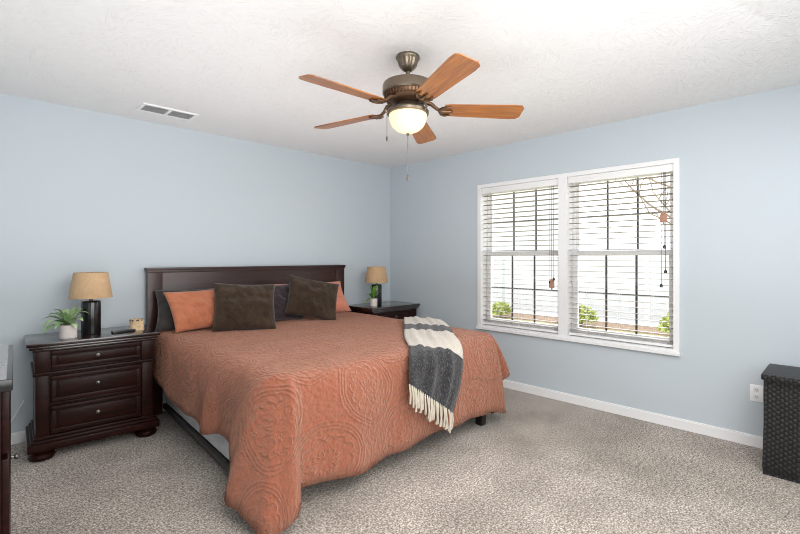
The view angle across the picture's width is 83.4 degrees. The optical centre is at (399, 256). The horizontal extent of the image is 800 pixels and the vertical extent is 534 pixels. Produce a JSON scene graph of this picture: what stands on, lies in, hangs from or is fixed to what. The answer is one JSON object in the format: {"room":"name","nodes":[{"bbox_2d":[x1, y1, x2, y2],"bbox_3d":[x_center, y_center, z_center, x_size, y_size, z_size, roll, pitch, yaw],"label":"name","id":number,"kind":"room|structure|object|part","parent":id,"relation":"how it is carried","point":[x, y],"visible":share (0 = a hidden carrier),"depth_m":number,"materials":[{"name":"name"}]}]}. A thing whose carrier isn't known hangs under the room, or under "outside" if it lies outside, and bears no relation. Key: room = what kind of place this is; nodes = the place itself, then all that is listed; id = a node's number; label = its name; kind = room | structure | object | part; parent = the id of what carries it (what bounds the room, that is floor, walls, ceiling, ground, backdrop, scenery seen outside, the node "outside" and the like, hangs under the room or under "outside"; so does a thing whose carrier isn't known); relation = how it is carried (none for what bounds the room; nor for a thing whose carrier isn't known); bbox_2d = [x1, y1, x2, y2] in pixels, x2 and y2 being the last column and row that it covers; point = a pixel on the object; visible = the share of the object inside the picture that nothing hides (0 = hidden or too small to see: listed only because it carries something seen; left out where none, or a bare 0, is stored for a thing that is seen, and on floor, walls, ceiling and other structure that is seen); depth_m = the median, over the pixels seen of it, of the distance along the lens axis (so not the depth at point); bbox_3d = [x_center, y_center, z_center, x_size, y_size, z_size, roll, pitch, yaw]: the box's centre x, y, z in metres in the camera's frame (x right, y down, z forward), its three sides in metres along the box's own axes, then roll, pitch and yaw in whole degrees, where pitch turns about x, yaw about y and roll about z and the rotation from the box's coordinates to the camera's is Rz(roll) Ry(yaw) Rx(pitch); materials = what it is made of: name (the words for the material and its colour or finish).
{"room":"bedroom","nodes":[
{"label":"bedroom","id":0,"kind":"room"},
{"bbox_2d":[0,93,389,432],"bbox_3d":[-1.698,0.089,4.230,4.590,2.640,0.120,0,0,-45],"label":"wall","id":1,"kind":"structure","parent":0,"point":[82,190],"depth_m":3.71,"materials":[{"name":"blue paint"}]},
{"bbox_2d":[11,400,24,421],"bbox_3d":[-2.771,1.158,3.024,0.046,0.302,0.379,0,0,36],"label":"power cord","id":2,"kind":"object","parent":1,"relation":"attached to","point":[23,400],"visible":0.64,"depth_m":3.14,"materials":[{"name":"white paint"}]},
{"bbox_2d":[11,401,166,444],"bbox_3d":[-1.670,1.270,4.164,4.337,0.078,0.013,0,0,-45],"label":"baseboard","id":3,"kind":"structure","parent":1,"relation":"attached to","point":[17,437],"depth_m":3.16,"materials":[{"name":"white paint"}]},
{"bbox_2d":[0,0,799,167],"bbox_3d":[0.054,-1.181,2.434,4.350,0.100,4.900,0,0,-45],"label":"ceiling","id":4,"kind":"structure","parent":0,"point":[237,65],"depth_m":2.58,"materials":[{"name":"white paint"}]},
{"bbox_2d":[135,102,198,120],"bbox_3d":[-1.804,-1.126,3.492,0.400,0.010,0.200,0,0,-45],"label":"ceiling vent","id":5,"kind":"object","parent":4,"relation":"in","point":[146,107],"visible":1,"depth_m":3.48,"materials":[{"name":"white metal"}]},
{"bbox_2d":[299,51,523,180],"bbox_3d":[0.009,-0.785,2.499,1.235,0.691,1.270,2,-3,-45],"label":"ceiling fan","id":6,"kind":"object","parent":4,"relation":"hanging from","point":[406,95],"visible":1,"depth_m":2.43,"materials":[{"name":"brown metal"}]},
{"bbox_3d":[-0.281,-0.839,2.239,0.450,0.006,0.140,2,10,-41],"label":"blade","id":7,"kind":"part","parent":6,"relation":"part of","materials":[{"name":"brown wood"}]},
{"bbox_3d":[-0.323,-0.823,2.743,0.450,0.006,0.140,-1,10,31],"label":"blade","id":8,"kind":"part","parent":6,"relation":"part of","materials":[{"name":"brown wood"}]},
{"bbox_3d":[0.045,-0.638,2.584,0.003,0.330,0.004,2,-3,-45],"label":"pull chain","id":9,"kind":"part","parent":6,"relation":"part of","materials":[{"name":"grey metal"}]},
{"bbox_3d":[0.044,-0.747,2.517,0.212,0.107,0.212,2,-3,-45],"label":"lamp shade","id":10,"kind":"part","parent":6,"relation":"part of","materials":[{"name":"beige glass"}]},
{"bbox_3d":[0.143,-0.817,2.938,0.140,0.006,0.450,-13,-5,13],"label":"blade","id":11,"kind":"part","parent":6,"relation":"part of","materials":[{"name":"brown wood"}]},
{"bbox_3d":[0.211,-0.843,2.123,0.140,0.006,0.450,14,-7,-22],"label":"blade","id":12,"kind":"part","parent":6,"relation":"part of","materials":[{"name":"brown wood"}]},
{"bbox_3d":[0.473,-0.829,2.555,0.450,0.006,0.140,0,-14,-5],"label":"blade","id":13,"kind":"part","parent":6,"relation":"part of","materials":[{"name":"brown wood"}]},
{"bbox_2d":[11,388,799,533],"bbox_3d":[0.054,1.359,2.434,4.350,0.100,4.900,0,0,-45],"label":"floor","id":14,"kind":"structure","parent":0,"point":[542,465],"depth_m":2.54,"materials":[{"name":"beige carpet"}]},
{"bbox_2d":[0,345,17,533],"bbox_3d":[-1.731,0.858,1.652,0.498,0.902,0.790,0,0,-41],"label":"dresser","id":15,"kind":"object","parent":14,"relation":"on","point":[6,351],"visible":1,"depth_m":1.53,"materials":[{"name":"brown wood"}]},
{"bbox_3d":[-1.571,0.564,1.794,0.022,0.210,0.700,0,0,-41],"label":"drawer","id":16,"kind":"part","parent":15,"relation":"part of","materials":[{"name":"brown wood"}]},
{"bbox_3d":[-1.571,0.824,1.794,0.022,0.270,0.700,0,0,-41],"label":"drawer","id":17,"kind":"part","parent":15,"relation":"part of","materials":[{"name":"brown wood"}]},
{"bbox_3d":[-1.571,1.094,1.794,0.022,0.230,0.700,0,0,-41],"label":"drawer","id":18,"kind":"part","parent":15,"relation":"part of","materials":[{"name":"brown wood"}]},
{"bbox_3d":[-1.554,0.804,1.808,0.025,0.024,0.024,0,0,-41],"label":"knob","id":19,"kind":"part","parent":15,"relation":"part of","materials":[{"name":"grey metal"}]},
{"bbox_2d":[25,324,159,461],"bbox_3d":[-2.206,0.929,3.236,0.760,0.760,0.482,0,0,-41],"label":"nightstand","id":20,"kind":"object","parent":14,"relation":"on","point":[86,388],"visible":1,"depth_m":3.05,"materials":[{"name":"brown wood"}]},
{"bbox_2d":[41,305,87,338],"bbox_3d":[-2.266,0.439,3.037,0.269,0.219,0.200,0,0,-45],"label":"potted plant","id":21,"kind":"object","parent":20,"relation":"on","point":[67,330],"visible":1,"depth_m":3.03,"materials":[{"name":"green plant"}]},
{"bbox_3d":[-2.261,0.505,3.060,0.104,0.088,0.104,0,0,-45],"label":"pot","id":22,"kind":"part","parent":21,"relation":"part of","materials":[{"name":"beige ceramic"}]},
{"bbox_2d":[68,272,112,334],"bbox_3d":[-2.212,0.330,3.214,0.264,0.438,0.264,0,0,-45],"label":"table lamp","id":23,"kind":"object","parent":20,"relation":"on","point":[84,285],"visible":1,"depth_m":3.16,"materials":[{"name":"beige fabric"}]},
{"bbox_3d":[-2.212,0.201,3.214,0.264,0.180,0.264,0,0,-45],"label":"lamp shade","id":24,"kind":"part","parent":23,"relation":"part of","materials":[{"name":"beige fabric"}]},
{"bbox_3d":[-2.071,1.058,3.079,0.510,0.173,0.030,0,0,-41],"label":"drawer","id":25,"kind":"part","parent":20,"relation":"part of","materials":[{"name":"brown wood"}]},
{"bbox_3d":[-2.071,0.859,3.079,0.510,0.170,0.030,0,0,-41],"label":"drawer","id":26,"kind":"part","parent":20,"relation":"part of","materials":[{"name":"brown wood"}]},
{"bbox_3d":[-2.071,0.671,3.079,0.510,0.120,0.030,0,0,-41],"label":"drawer","id":27,"kind":"part","parent":20,"relation":"part of","materials":[{"name":"brown wood"}]},
{"bbox_2d":[111,329,135,333],"bbox_3d":[-2.014,0.540,3.270,0.044,0.018,0.150,0,0,37],"label":"remote control","id":28,"kind":"object","parent":20,"relation":"on","point":[123,330],"visible":1,"depth_m":3.25,"materials":[{"name":"black paint"}]},
{"bbox_2d":[129,318,144,330],"bbox_3d":[-1.988,0.509,3.394,0.100,0.079,0.100,0,0,-45],"label":"candle","id":29,"kind":"object","parent":20,"relation":"on","point":[138,324],"visible":0.98,"depth_m":3.36,"materials":[{"name":"beige wax"}]},
{"bbox_2d":[144,265,494,472],"bbox_3d":[-0.654,0.699,3.671,2.045,1.220,2.095,0,0,-45],"label":"bed","id":30,"kind":"object","parent":14,"relation":"on","point":[166,278],"visible":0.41,"depth_m":3.93,"materials":[{"name":"brown wood"}]},
{"bbox_3d":[-1.308,1.241,2.995,0.030,0.040,2.021,0,0,-41],"label":"rail","id":31,"kind":"part","parent":30,"relation":"part of","materials":[{"name":"black paint"}]},
{"bbox_2d":[166,398,228,459],"bbox_3d":[-0.645,1.072,3.648,1.973,0.296,1.990,0,0,-45],"label":"box spring","id":32,"kind":"object","parent":30,"relation":"on","point":[218,441],"visible":0.11,"depth_m":2.88,"materials":[{"name":"fabric"}]},
{"bbox_3d":[-1.362,0.109,4.391,2.035,0.040,0.075,0,0,-45],"label":"cap rail","id":33,"kind":"part","parent":30,"relation":"part of","materials":[{"name":"brown wood"}]},
{"bbox_3d":[-1.362,0.567,4.391,1.815,0.885,0.035,0,0,-45],"label":"headboard","id":34,"kind":"part","parent":30,"relation":"part of","materials":[{"name":"brown wood"}]},
{"bbox_3d":[0.632,1.265,3.513,0.060,0.088,0.060,0,0,-45],"label":"leg","id":35,"kind":"part","parent":30,"relation":"part of","materials":[{"name":"black paint"}]},
{"bbox_2d":[348,301,419,319],"bbox_3d":[-0.199,0.929,5.218,0.760,0.760,0.482,0,0,-45],"label":"nightstand","id":36,"kind":"object","parent":14,"relation":"on","point":[390,309],"visible":0.21,"depth_m":5.07,"materials":[{"name":"brown wood"}]},
{"bbox_2d":[365,284,380,305],"bbox_3d":[-0.320,0.426,4.986,0.222,0.246,0.146,0,0,-45],"label":"potted plant","id":37,"kind":"object","parent":36,"relation":"on","point":[373,301],"visible":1,"depth_m":5.00,"materials":[{"name":"green plant"}]},
{"bbox_3d":[-0.295,0.506,5.030,0.084,0.085,0.084,0,0,-45],"label":"pot","id":38,"kind":"part","parent":37,"relation":"part of","materials":[{"name":"beige ceramic"}]},
{"bbox_2d":[365,266,387,304],"bbox_3d":[-0.270,0.330,5.140,0.264,0.438,0.264,0,0,-45],"label":"table lamp","id":39,"kind":"object","parent":36,"relation":"on","point":[376,274],"visible":0.8,"depth_m":5.05,"materials":[{"name":"beige fabric"}]},
{"bbox_3d":[-0.270,0.201,5.140,0.264,0.180,0.264,0,0,-45],"label":"lamp shade","id":40,"kind":"part","parent":39,"relation":"part of","materials":[{"name":"beige fabric"}]},
{"bbox_3d":[-0.053,0.671,5.071,0.510,0.120,0.030,0,0,-45],"label":"drawer","id":41,"kind":"part","parent":36,"relation":"part of","materials":[{"name":"brown wood"}]},
{"bbox_2d":[761,363,799,483],"bbox_3d":[2.474,1.000,2.628,0.390,0.617,0.524,0,0,-45],"label":"hamper","id":42,"kind":"object","parent":14,"relation":"on","point":[781,427],"visible":1,"depth_m":2.65,"materials":[{"name":"black wicker"}]},
{"bbox_3d":[2.474,0.715,2.628,0.390,0.035,0.524,0,0,-45],"label":"lid","id":43,"kind":"part","parent":42,"relation":"part of","materials":[{"name":"black wicker"}]},
{"bbox_2d":[390,84,799,436],"bbox_3d":[1.649,0.089,4.014,0.140,2.640,4.900,0,0,-45],"label":"wall","id":44,"kind":"structure","parent":0,"point":[739,157],"depth_m":3.40,"materials":[{"name":"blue paint"}]},
{"bbox_2d":[487,185,557,329],"bbox_3d":[1.239,-0.006,4.497,0.062,1.430,0.852,0,0,-45],"label":"window","id":45,"kind":"structure","parent":44,"relation":"in","point":[490,250],"depth_m":4.59,"materials":[{"name":"white plastic"}]},
{"bbox_2d":[482,179,557,332],"bbox_3d":[1.181,-0.009,4.438,0.074,1.423,0.840,0,0,-45],"label":"window blind","id":46,"kind":"object","parent":45,"relation":"attached to","point":[552,182],"visible":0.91,"depth_m":4.39,"materials":[{"name":"white plastic"}]},
{"bbox_3d":[1.187,0.004,4.445,0.056,1.369,0.523,0,0,-45],"label":"ladder cord","id":47,"kind":"part","parent":46,"relation":"part of","materials":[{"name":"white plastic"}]},
{"bbox_3d":[1.187,0.693,4.445,0.052,0.020,0.840,0,0,-45],"label":"rail","id":48,"kind":"part","parent":46,"relation":"part of","materials":[{"name":"white plastic"}]},
{"bbox_3d":[1.409,-0.245,4.171,0.006,0.909,0.004,0,0,-45],"label":"pull cord","id":49,"kind":"part","parent":46,"relation":"part of","materials":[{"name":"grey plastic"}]},
{"bbox_3d":[1.423,-0.256,4.157,0.006,0.889,0.004,0,0,-45],"label":"pull cord","id":50,"kind":"part","parent":46,"relation":"part of","materials":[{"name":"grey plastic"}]},
{"bbox_3d":[1.228,0.320,4.486,0.030,0.755,0.824,0,0,-45],"label":"sash","id":51,"kind":"part","parent":45,"relation":"part of","materials":[{"name":"white plastic"}]},
{"bbox_3d":[1.251,-0.361,4.508,0.030,0.695,0.824,0,0,-45],"label":"sash","id":52,"kind":"part","parent":45,"relation":"part of","materials":[{"name":"white plastic"}]},
{"bbox_2d":[492,256,557,322],"bbox_3d":[1.233,0.315,4.490,0.009,0.665,0.740,0,0,-45],"label":"grille","id":53,"kind":"object","parent":45,"relation":"attached to","point":[511,288],"depth_m":4.54,"materials":[{"name":"grey"}]},
{"bbox_2d":[493,189,557,249],"bbox_3d":[1.255,-0.366,4.513,0.009,0.605,0.740,0,0,-45],"label":"grille","id":54,"kind":"object","parent":45,"relation":"attached to","point":[513,191],"depth_m":4.59,"materials":[{"name":"grey"}]},
{"bbox_2d":[477,158,679,352],"bbox_3d":[1.511,-0.004,4.115,0.114,1.506,1.859,0,0,-45],"label":"trim","id":55,"kind":"structure","parent":44,"relation":"attached to","point":[564,194],"depth_m":4.07,"materials":[{"name":"white paint"}]},
{"bbox_2d":[476,324,680,355],"bbox_3d":[1.505,0.731,4.109,0.132,0.044,1.871,0,0,-45],"label":"trim","id":56,"kind":"structure","parent":44,"relation":"attached to","point":[573,338],"depth_m":3.91,"materials":[{"name":"white paint"}]},
{"bbox_2d":[572,172,672,343],"bbox_3d":[1.893,-0.006,3.837,0.062,1.430,0.845,0,0,-45],"label":"window","id":57,"kind":"structure","parent":44,"relation":"in","point":[576,249],"depth_m":3.88,"materials":[{"name":"white plastic"}]},
{"bbox_2d":[568,164,672,347],"bbox_3d":[1.834,-0.009,3.779,0.074,1.423,0.833,0,0,-45],"label":"window blind","id":58,"kind":"object","parent":57,"relation":"attached to","point":[661,169],"visible":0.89,"depth_m":3.76,"materials":[{"name":"white plastic"}]},
{"bbox_3d":[1.840,0.004,3.785,0.056,1.369,0.518,0,0,-45],"label":"ladder cord","id":59,"kind":"part","parent":58,"relation":"part of","materials":[{"name":"white plastic"}]},
{"bbox_3d":[1.841,0.693,3.785,0.052,0.020,0.833,0,0,-45],"label":"rail","id":60,"kind":"part","parent":58,"relation":"part of","materials":[{"name":"white plastic"}]},
{"bbox_3d":[2.050,-0.245,3.524,0.006,0.909,0.004,0,0,-45],"label":"pull cord","id":61,"kind":"part","parent":58,"relation":"part of","materials":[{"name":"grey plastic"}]},
{"bbox_3d":[2.062,-0.525,3.512,0.006,0.349,0.004,0,0,-45],"label":"pull cord","id":62,"kind":"part","parent":58,"relation":"part of","materials":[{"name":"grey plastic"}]},
{"bbox_3d":[2.066,-0.398,3.508,0.006,0.604,0.004,0,0,-45],"label":"pull cord","id":63,"kind":"part","parent":58,"relation":"part of","materials":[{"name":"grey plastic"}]},
{"bbox_3d":[2.072,-0.300,3.502,0.006,0.799,0.004,0,0,-45],"label":"pull cord","id":64,"kind":"part","parent":58,"relation":"part of","materials":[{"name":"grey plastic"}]},
{"bbox_3d":[1.882,0.320,3.826,0.030,0.755,0.817,0,0,-45],"label":"sash","id":65,"kind":"part","parent":57,"relation":"part of","materials":[{"name":"white plastic"}]},
{"bbox_2d":[578,255,668,333],"bbox_3d":[1.886,0.315,3.831,0.009,0.665,0.733,0,0,-45],"label":"grille","id":66,"kind":"object","parent":57,"relation":"attached to","point":[636,295],"depth_m":3.88,"materials":[{"name":"grey"}]},
{"bbox_3d":[1.904,-0.361,3.849,0.030,0.695,0.817,0,0,-45],"label":"sash","id":67,"kind":"part","parent":57,"relation":"part of","materials":[{"name":"white plastic"}]},
{"bbox_2d":[584,180,669,248],"bbox_3d":[1.909,-0.366,3.853,0.009,0.605,0.733,0,0,-45],"label":"grille","id":68,"kind":"object","parent":57,"relation":"attached to","point":[597,181],"depth_m":3.93,"materials":[{"name":"grey"}]},
{"bbox_2d":[503,379,762,448],"bbox_3d":[1.595,1.270,3.960,0.013,0.078,4.900,0,0,-45],"label":"baseboard","id":69,"kind":"structure","parent":44,"relation":"attached to","point":[700,428],"depth_m":3.58,"materials":[{"name":"white paint"}]},
{"bbox_2d":[750,384,762,402],"bbox_3d":[2.456,0.939,3.094,0.009,0.114,0.072,0,0,-45],"label":"wall outlet","id":70,"kind":"object","parent":44,"relation":"attached to","point":[756,391],"visible":1,"depth_m":3.09,"materials":[{"name":"white plastic"}]},
{"bbox_3d":[-0.628,0.788,3.651,1.925,0.269,2.010,0,0,-45],"label":"mattress","id":71,"kind":"object","parent":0,"visible":0},
{"bbox_2d":[152,312,509,533],"bbox_3d":[-0.600,0.936,3.550,2.380,0.697,2.215,0,0,-45],"label":"quilt","id":72,"kind":"object","parent":71,"relation":"on","point":[297,404],"visible":0.8,"depth_m":2.60,"materials":[{"name":"fabric"}]},
{"bbox_2d":[155,288,213,330],"bbox_3d":[-1.704,0.427,3.856,0.210,0.315,0.784,0,0,43],"label":"pillow","id":73,"kind":"object","parent":72,"relation":"on","point":[165,321],"visible":0.17,"depth_m":3.61,"materials":[{"name":"grey fabric"}]},
{"bbox_2d":[163,289,214,332],"bbox_3d":[-1.617,0.423,3.659,0.540,0.326,0.200,0,0,-41],"label":"pillow","id":74,"kind":"object","parent":72,"relation":"on","point":[190,310],"visible":0.7,"depth_m":3.56,"materials":[{"name":"orange fabric"}]},
{"bbox_2d":[212,283,276,331],"bbox_3d":[-1.280,0.410,3.713,0.499,0.397,0.250,0,0,-20],"label":"pillow","id":75,"kind":"object","parent":72,"relation":"on","point":[242,307],"visible":1,"depth_m":3.66,"materials":[{"name":"brown fabric"}]},
{"bbox_2d":[274,284,303,320],"bbox_3d":[-1.166,0.426,4.192,0.501,0.329,0.222,0,0,-41],"label":"pillow","id":76,"kind":"object","parent":72,"relation":"on","point":[281,292],"visible":0.32,"depth_m":4.17,"materials":[{"name":"grey fabric"}]},
{"bbox_2d":[284,275,338,319],"bbox_3d":[-0.826,0.394,4.270,0.561,0.455,0.233,0,0,-23],"label":"pillow","id":77,"kind":"object","parent":72,"relation":"on","point":[306,297],"visible":0.99,"depth_m":4.22,"materials":[{"name":"brown fabric"}]},
{"bbox_2d":[275,281,350,311],"bbox_3d":[-0.906,0.430,4.633,0.924,0.326,0.218,0,0,-43],"label":"pillow","id":78,"kind":"object","parent":72,"relation":"on","point":[342,305],"visible":0.11,"depth_m":4.82,"materials":[{"name":"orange fabric"}]},
{"bbox_2d":[404,316,462,432],"bbox_3d":[0.227,0.848,3.446,0.402,0.605,1.558,0,0,-2],"label":"throw blanket","id":79,"kind":"object","parent":72,"relation":"on","point":[435,353],"visible":1,"depth_m":2.92,"materials":[{"name":"grey fabric"}]},
{"label":"outside","id":80,"kind":"structure","parent":0,"visible":0},
{"bbox_2d":[492,317,668,336],"bbox_3d":[12.425,1.734,21.666,39.700,0.150,55.000,0,0,-45],"label":"ground","id":81,"kind":"structure","parent":80,"point":[492,317],"depth_m":10.42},
{"bbox_2d":[492,301,510,315],"bbox_3d":[2.731,1.410,12.204,0.664,0.449,0.694,0,0,-45],"label":"shrub","id":82,"kind":"object","parent":81,"relation":"on","point":[499,303],"visible":0.78,"depth_m":12.05,"materials":[{"name":"green plant"}]},
{"bbox_2d":[492,187,557,305],"bbox_3d":[1.978,-1.291,17.929,5.800,5.900,8.600,0,0,-45],"label":"house","id":83,"kind":"structure","parent":81,"relation":"on","point":[498,262],"depth_m":14.08,"materials":[{"name":"white"}]},
{"bbox_2d":[492,312,668,335],"bbox_3d":[3.537,1.644,12.152,0.880,0.050,18.000,0,0,-45],"label":"mulch bed","id":84,"kind":"object","parent":81,"relation":"on","point":[555,319],"visible":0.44,"depth_m":10.77,"materials":[{"name":"brown soil"}]},
{"bbox_2d":[502,255,668,326],"bbox_3d":[6.972,0.759,9.347,0.100,1.800,11.180,0,0,-45],"label":"fence","id":85,"kind":"object","parent":81,"relation":"on","point":[649,266],"visible":0.21,"depth_m":11.15,"materials":[{"name":"white"}]},
{"bbox_3d":[3.269,0.759,13.083,0.100,1.800,0.100,0,0,-45],"label":"fence post","id":86,"kind":"part","parent":85,"relation":"part of","materials":[{"name":"white plastic"}]},
{"bbox_3d":[5.803,0.759,10.526,0.100,1.800,0.100,0,0,-45],"label":"fence post","id":87,"kind":"part","parent":85,"relation":"part of","materials":[{"name":"white plastic"}]},
{"bbox_2d":[579,305,598,326],"bbox_3d":[4.234,1.375,10.521,0.819,0.521,0.738,0,0,-45],"label":"shrub","id":88,"kind":"object","parent":81,"relation":"on","point":[582,310],"visible":0.5,"depth_m":10.33,"materials":[{"name":"green plant"}]},
{"bbox_2d":[615,176,669,223],"bbox_3d":[5.529,-0.522,7.968,4.100,4.370,2.446,0,0,23],"label":"bare tree","id":89,"kind":"object","parent":81,"relation":"on","point":[652,179],"visible":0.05,"depth_m":8.68,"materials":[{"name":"grey plant"}]},
{"bbox_2d":[657,312,668,332],"bbox_3d":[5.574,1.341,8.887,0.844,0.589,0.884,0,0,-30],"label":"shrub","id":90,"kind":"object","parent":81,"relation":"on","point":[664,324],"visible":0.15,"depth_m":8.94,"materials":[{"name":"green plant"}]}
]}

